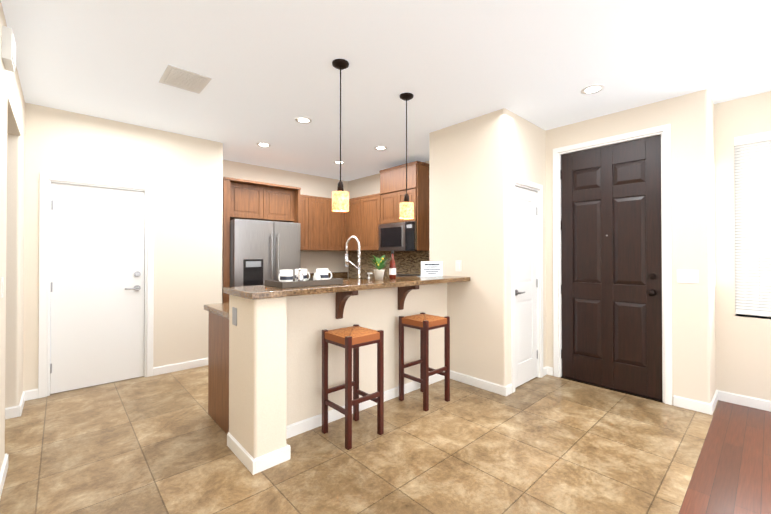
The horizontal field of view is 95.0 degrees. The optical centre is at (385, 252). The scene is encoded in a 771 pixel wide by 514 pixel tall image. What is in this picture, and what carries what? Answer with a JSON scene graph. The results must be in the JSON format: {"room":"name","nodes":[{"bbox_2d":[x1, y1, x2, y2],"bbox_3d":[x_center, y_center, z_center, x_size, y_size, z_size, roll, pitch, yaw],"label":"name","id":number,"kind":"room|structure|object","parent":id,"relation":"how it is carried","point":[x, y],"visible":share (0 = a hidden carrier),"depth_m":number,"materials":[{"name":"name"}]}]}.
{"room":"kitchen","nodes":[
{"label":"kitchen","id":0,"kind":"room"},
{"bbox_2d":[0,0,24,470],"bbox_3d":[-0.960,-0.030,0.587,0.120,2.720,7.270,0,-1,-43],"label":"wall","id":1,"kind":"structure","parent":0,"point":[12,138],"depth_m":2.87,"materials":[{"name":"paint"}]},
{"bbox_2d":[1,277,3,297],"bbox_3d":[-2.187,0.200,2.017,0.008,0.116,0.075,0,-1,-43],"label":"switch plate","id":2,"kind":"object","parent":1,"relation":"attached to","point":[2,278],"depth_m":2.01,"materials":[{"name":"white plastic"}]},
{"bbox_2d":[1,26,15,71],"bbox_3d":[-2.174,-1.169,2.041,0.045,0.180,0.180,0,-1,-43],"label":"detector","id":3,"kind":"object","parent":1,"relation":"attached to","point":[8,50],"visible":1,"depth_m":1.98,"materials":[{"name":"white plastic"}]},
{"bbox_2d":[23,102,222,390],"bbox_3d":[-2.695,-0.006,3.846,1.730,2.720,0.120,0,-1,-43],"label":"wall","id":4,"kind":"structure","parent":0,"point":[182,174],"depth_m":3.94,"materials":[{"name":"paint"}]},
{"bbox_2d":[38,172,153,397],"bbox_3d":[-2.922,0.305,3.625,0.900,2.095,0.136,0,-1,-43],"label":"door frame","id":5,"kind":"structure","parent":4,"relation":"attached to","point":[47,180],"depth_m":3.34,"materials":[{"name":"white wood"}]},
{"bbox_2d":[50,183,144,393],"bbox_3d":[-2.903,0.342,3.593,0.752,2.006,0.099,0,-1,-43],"label":"door","id":6,"kind":"structure","parent":4,"relation":"in","point":[97,285],"depth_m":3.58,"materials":[{"name":"painted wood"},{"name":"stainless steel"}]},
{"bbox_2d":[223,177,269,220],"bbox_3d":[-2.066,-0.702,4.993,0.540,0.490,0.650,0,-1,-43],"label":"upper cabinet","id":7,"kind":"object","parent":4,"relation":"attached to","point":[247,200],"depth_m":4.73,"materials":[{"name":"brown wood"}]},
{"bbox_2d":[223,160,347,272],"bbox_3d":[-1.674,0.010,5.869,2.750,2.720,0.120,0,-1,-43],"label":"wall","id":8,"kind":"structure","parent":0,"point":[325,187],"depth_m":6.08,"materials":[{"name":"paint"}]},
{"bbox_2d":[270,185,297,222],"bbox_3d":[-1.757,-0.700,5.277,0.540,0.490,0.650,0,-1,-43],"label":"upper cabinet","id":9,"kind":"object","parent":8,"relation":"attached to","point":[283,198],"depth_m":5.10,"materials":[{"name":"brown wood"}]},
{"bbox_2d":[294,193,313,250],"bbox_3d":[-1.476,-0.477,5.736,0.426,0.890,0.350,0,-1,-43],"label":"upper cabinet","id":10,"kind":"object","parent":8,"relation":"attached to","point":[305,203],"depth_m":5.69,"materials":[{"name":"brown wood"}]},
{"bbox_2d":[314,197,321,250],"bbox_3d":[-1.232,-0.475,5.960,0.482,0.890,0.350,0,-1,-43],"label":"upper cabinet","id":11,"kind":"object","parent":8,"relation":"attached to","point":[317,200],"depth_m":5.84,"materials":[{"name":"brown wood"}]},
{"bbox_2d":[307,272,347,277],"bbox_3d":[-1.226,0.412,6.176,1.391,0.100,0.020,0,-1,-43],"label":"backsplash","id":12,"kind":"structure","parent":8,"relation":"attached to","point":[333,273],"depth_m":6.45,"materials":[{"name":"brown stone"}]},
{"bbox_2d":[322,197,341,250],"bbox_3d":[-0.973,-0.474,6.166,0.421,0.890,0.396,0,-1,-43],"label":"upper cabinet","id":13,"kind":"object","parent":8,"relation":"attached to","point":[324,227],"depth_m":6.01,"materials":[{"name":"brown wood"}]},
{"bbox_2d":[0,365,718,513],"bbox_3d":[-0.885,1.380,3.231,6.400,0.060,5.320,0,-1,-43],"label":"floor","id":14,"kind":"structure","parent":0,"point":[545,444],"depth_m":2.33,"materials":[{"name":"beige tile"}]},
{"bbox_2d":[208,312,228,433],"bbox_3d":[-1.081,0.912,2.909,0.529,0.870,0.615,0,-1,-43],"label":"base cabinet","id":15,"kind":"object","parent":14,"relation":"on","point":[218,368],"depth_m":2.75,"materials":[{"name":"brown wood"}]},
{"bbox_2d":[204,304,228,319],"bbox_3d":[-0.190,0.464,3.801,3.105,0.040,0.800,0,-1,-43],"label":"countertop","id":16,"kind":"structure","parent":15,"relation":"on","point":[216,309],"depth_m":2.78,"materials":[{"name":"brown stone"}]},
{"bbox_2d":[345,236,360,278],"bbox_3d":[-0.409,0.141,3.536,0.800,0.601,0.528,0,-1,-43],"label":"sink faucet","id":17,"kind":"object","parent":16,"relation":"on","point":[347,261],"visible":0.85,"depth_m":3.39,"materials":[{"name":"silver metal"}]},
{"bbox_2d":[329,276,363,279],"bbox_3d":[-0.493,0.481,5.979,0.605,0.040,1.300,0,-1,-43],"label":"countertop","id":18,"kind":"structure","parent":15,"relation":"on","point":[340,277],"depth_m":6.36,"materials":[{"name":"brown stone"}]},
{"bbox_2d":[229,294,286,458],"bbox_3d":[-0.865,0.813,2.385,0.220,1.060,0.440,0,-1,-43],"label":"column","id":19,"kind":"structure","parent":14,"relation":"on","point":[257,378],"depth_m":2.24,"materials":[{"name":"paint"}]},
{"bbox_2d":[232,307,236,325],"bbox_3d":[-1.021,0.433,2.393,0.004,0.120,0.080,0,-1,-43],"label":"switch plate","id":20,"kind":"object","parent":19,"relation":"attached to","point":[234,310],"depth_m":2.39,"materials":[{"name":"white plastic"}]},
{"bbox_2d":[230,219,300,286],"bbox_3d":[-1.804,0.473,5.009,0.920,1.780,0.866,0,-1,-43],"label":"fridge","id":21,"kind":"object","parent":14,"relation":"on","point":[261,252],"visible":0.46,"depth_m":4.66,"materials":[{"name":"grey metal"}]},
{"bbox_2d":[322,324,383,449],"bbox_3d":[-0.245,0.958,2.633,0.330,0.775,0.330,0,-1,-43],"label":"stool","id":22,"kind":"object","parent":14,"relation":"on","point":[355,337],"visible":1,"depth_m":2.60,"materials":[{"name":"brown wood"}]},
{"bbox_2d":[396,273,420,276],"bbox_3d":[0.172,0.850,5.189,0.661,1.030,0.750,0,-1,-43],"label":"range","id":23,"kind":"object","parent":14,"relation":"on","point":[402,275],"visible":0.02,"depth_m":5.43,"materials":[{"name":"silver metal"}]},
{"bbox_2d":[399,312,449,410],"bbox_3d":[0.353,0.962,3.223,0.330,0.775,0.330,0,-1,-43],"label":"stool","id":24,"kind":"object","parent":14,"relation":"on","point":[423,323],"visible":1,"depth_m":3.19,"materials":[{"name":"brown wood"}]},
{"bbox_2d":[286,283,446,425],"bbox_3d":[-0.118,0.820,3.213,2.000,1.060,0.150,0,-1,-43],"label":"wall","id":25,"kind":"structure","parent":0,"point":[311,317],"depth_m":2.96,"materials":[{"name":"paint"}]},
{"bbox_2d":[223,276,469,318],"bbox_3d":[-0.129,0.392,3.033,2.257,0.290,0.495,0,-1,-43],"label":"countertop","id":26,"kind":"structure","parent":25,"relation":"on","point":[345,290],"depth_m":2.73,"materials":[{"name":"stone"}]},
{"bbox_2d":[265,268,342,287],"bbox_3d":[-0.606,0.182,2.655,0.500,0.122,0.280,0,-1,-43],"label":"tray","id":27,"kind":"object","parent":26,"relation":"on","point":[285,279],"visible":1,"depth_m":2.55,"materials":[{"name":"brown"}]},
{"bbox_2d":[367,255,390,279],"bbox_3d":[-0.054,0.133,3.211,0.235,0.230,0.218,0,-1,-43],"label":"plant pot","id":28,"kind":"object","parent":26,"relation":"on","point":[379,271],"visible":1,"depth_m":3.19,"materials":[{"name":"white"}]},
{"bbox_2d":[389,251,395,278],"bbox_3d":[0.067,0.118,3.313,0.065,0.260,0.065,0,-1,-43],"label":"wine bottle","id":29,"kind":"object","parent":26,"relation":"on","point":[392,270],"visible":1,"depth_m":3.29,"materials":[{"name":"brown glass"}]},
{"bbox_2d":[417,261,442,276],"bbox_3d":[0.463,0.171,3.673,0.268,0.158,0.080,0,0,-21],"label":"sign","id":30,"kind":"object","parent":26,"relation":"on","point":[431,268],"visible":0.98,"depth_m":3.64,"materials":[{"name":"white paper"}]},
{"bbox_2d":[1,0,770,180],"bbox_3d":[0.190,-1.429,2.081,6.400,0.100,8.500,0,-1,-43],"label":"ceiling","id":31,"kind":"structure","parent":0,"point":[269,69],"depth_m":2.57,"materials":[{"name":"paint"}]},
{"bbox_2d":[159,65,211,93],"bbox_3d":[-1.597,-1.368,2.815,0.300,0.010,0.350,0,-1,-43],"label":"ceiling vent","id":32,"kind":"object","parent":31,"relation":"in","point":[177,77],"visible":1,"depth_m":2.79,"materials":[{"name":"white metal"}]},
{"bbox_2d":[256,143,270,146],"bbox_3d":[-1.540,-1.358,4.469,0.175,0.004,0.175,0,-1,41],"label":"recessed light","id":33,"kind":"object","parent":31,"relation":"in","point":[259,144],"depth_m":4.45,"materials":[{"name":"white"}]},
{"bbox_2d":[295,117,311,123],"bbox_3d":[-0.846,-1.365,3.654,0.175,0.004,0.175,0,-1,38],"label":"recessed light","id":34,"kind":"object","parent":31,"relation":"in","point":[304,120],"depth_m":3.65,"materials":[{"name":"white"}]},
{"bbox_2d":[332,59,348,211],"bbox_3d":[-0.327,-0.837,2.566,0.124,1.074,0.124,0,-1,-43],"label":"pendant light","id":35,"kind":"object","parent":31,"relation":"hanging from","point":[340,199],"visible":1,"depth_m":2.53,"materials":[{"name":"brown metal"}]},
{"bbox_2d":[374,146,386,149],"bbox_3d":[-0.062,-1.357,4.604,0.175,0.004,0.175,0,0,8],"label":"recessed light","id":36,"kind":"object","parent":31,"relation":"in","point":[377,147],"depth_m":4.61,"materials":[{"name":"white"}]},
{"bbox_2d":[400,93,413,218],"bbox_3d":[0.184,-0.833,3.089,0.124,1.074,0.124,0,-1,-43],"label":"pendant light","id":37,"kind":"object","parent":31,"relation":"hanging from","point":[406,209],"visible":1,"depth_m":3.06,"materials":[{"name":"brown metal"}]},
{"bbox_2d":[581,84,604,94],"bbox_3d":[1.743,-1.370,2.976,0.175,0.004,0.175,0,-1,38],"label":"recessed light","id":38,"kind":"object","parent":31,"relation":"in","point":[592,89],"depth_m":2.97,"materials":[{"name":"white"}]},
{"bbox_2d":[429,112,493,382],"bbox_3d":[0.819,-0.006,3.766,0.120,2.720,0.810,0,-1,-43],"label":"wall","id":39,"kind":"structure","parent":0,"point":[461,223],"depth_m":3.65,"materials":[{"name":"paint"}]},
{"bbox_2d":[455,260,460,271],"bbox_3d":[0.768,0.143,3.726,0.008,0.116,0.075,0,-1,-43],"label":"switch plate","id":40,"kind":"object","parent":39,"relation":"attached to","point":[457,262],"depth_m":3.72,"materials":[{"name":"white plastic"}]},
{"bbox_2d":[493,108,545,385],"bbox_3d":[1.420,-0.007,3.688,0.900,2.720,0.120,0,-1,-43],"label":"wall","id":41,"kind":"structure","parent":0,"point":[519,146],"depth_m":3.40,"materials":[{"name":"paint"}]},
{"bbox_2d":[515,186,537,387],"bbox_3d":[1.459,0.342,3.653,0.542,2.006,0.094,0,-1,-43],"label":"closet door","id":42,"kind":"structure","parent":41,"relation":"in","point":[526,286],"depth_m":3.67,"materials":[{"name":"painted wood"},{"name":"metal"}]},
{"bbox_2d":[511,176,542,392],"bbox_3d":[1.426,0.308,3.679,0.680,2.090,0.136,0,-1,-43],"label":"door frame","id":43,"kind":"structure","parent":41,"relation":"attached to","point":[514,180],"depth_m":3.82,"materials":[{"name":"white wood"}]},
{"bbox_2d":[348,89,711,404],"bbox_3d":[1.042,0.002,4.854,0.120,2.720,5.050,0,-1,-43],"label":"wall","id":44,"kind":"structure","parent":0,"point":[687,117],"depth_m":3.08,"materials":[{"name":"paint"}]},
{"bbox_2d":[342,197,361,250],"bbox_3d":[-0.446,-0.474,6.097,0.396,0.890,0.551,0,-1,-43],"label":"upper cabinet","id":45,"kind":"object","parent":44,"relation":"attached to","point":[352,219],"depth_m":5.99,"materials":[{"name":"brown wood"}]},
{"bbox_2d":[362,193,378,250],"bbox_3d":[-0.117,-0.477,5.774,0.350,0.890,0.614,0,-1,-43],"label":"upper cabinet","id":46,"kind":"object","parent":44,"relation":"attached to","point":[370,227],"depth_m":5.65,"materials":[{"name":"brown wood"}]},
{"bbox_2d":[0,358,770,497],"bbox_3d":[0.407,1.294,1.750,5.900,0.090,7.150,0,-1,-43],"label":"baseboard","id":47,"kind":"structure","parent":44,"relation":"attached to","point":[252,465],"depth_m":3.03,"materials":[{"name":"white wood"}]},
{"bbox_2d":[348,251,428,278],"bbox_3d":[0.231,-0.088,5.641,0.012,1.088,2.735,0,-1,-43],"label":"backsplash","id":48,"kind":"structure","parent":44,"relation":"attached to","point":[407,262],"depth_m":5.85,"materials":[{"name":"tile"}]},
{"bbox_2d":[378,161,428,224],"bbox_3d":[0.299,-0.852,5.319,0.355,0.835,0.750,0,-1,-43],"label":"upper cabinet","id":49,"kind":"object","parent":44,"relation":"attached to","point":[392,180],"depth_m":5.10,"materials":[{"name":"brown wood"}]},
{"bbox_2d":[379,221,416,250],"bbox_3d":[0.270,-0.225,5.287,0.434,0.410,0.740,0,-1,-43],"label":"microwave","id":50,"kind":"object","parent":49,"relation":"attached to","point":[402,236],"visible":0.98,"depth_m":5.12,"materials":[{"name":"silver metal"}]},
{"bbox_2d":[560,135,662,400],"bbox_3d":[2.193,0.138,3.518,0.123,2.411,0.884,0,-1,-43],"label":"front door","id":51,"kind":"structure","parent":44,"relation":"in","point":[611,248],"depth_m":3.49,"materials":[{"name":"brown wood"}]},
{"bbox_2d":[561,376,662,401],"bbox_3d":[2.232,1.349,3.536,0.115,0.007,0.877,0,-1,-43],"label":"trim","id":52,"kind":"structure","parent":44,"relation":"attached to","point":[612,389],"depth_m":3.46,"materials":[{"name":"brown wood"}]},
{"bbox_2d":[553,124,671,404],"bbox_3d":[2.231,0.106,3.546,0.136,2.492,1.019,0,-1,-43],"label":"door frame","id":53,"kind":"structure","parent":44,"relation":"attached to","point":[666,134],"depth_m":3.19,"materials":[{"name":"white wood"}]},
{"bbox_2d":[677,270,698,283],"bbox_3d":[2.607,0.208,3.052,0.008,0.116,0.145,0,-1,-43],"label":"switch plate","id":54,"kind":"object","parent":44,"relation":"attached to","point":[687,276],"depth_m":3.05,"materials":[{"name":"white plastic"}]},
{"bbox_2d":[710,95,715,397],"bbox_3d":[2.875,-0.011,3.190,0.330,2.720,0.120,0,-1,-43],"label":"wall","id":55,"kind":"structure","parent":0,"point":[713,325],"depth_m":3.14,"materials":[{"name":"paint"}]},
{"bbox_2d":[679,400,770,513],"bbox_3d":[1.989,1.356,0.100,6.400,0.060,3.180,0,-1,-43],"label":"floor","id":56,"kind":"structure","parent":0,"point":[731,474],"depth_m":2.21,"materials":[{"name":"brown wood"}]},
{"bbox_2d":[714,91,770,400],"bbox_3d":[4.021,-0.018,2.274,0.120,2.720,3.020,0,-1,-43],"label":"wall","id":57,"kind":"structure","parent":0,"point":[743,355],"depth_m":3.17,"materials":[{"name":"paint"}]},
{"bbox_2d":[734,144,770,318],"bbox_3d":[3.570,-0.234,2.744,0.090,1.600,1.220,0,-1,-43],"label":"window","id":58,"kind":"structure","parent":57,"relation":"in","point":[754,316],"depth_m":3.14,"materials":[{"name":"white"}]},
{"bbox_2d":[734,131,770,316],"bbox_3d":[3.552,-0.244,2.727,0.050,1.578,1.218,0,-1,-43],"label":"window blinds","id":59,"kind":"object","parent":58,"relation":"attached to","point":[758,277],"visible":0.92,"depth_m":3.09,"materials":[{"name":"white plastic"}]}
]}

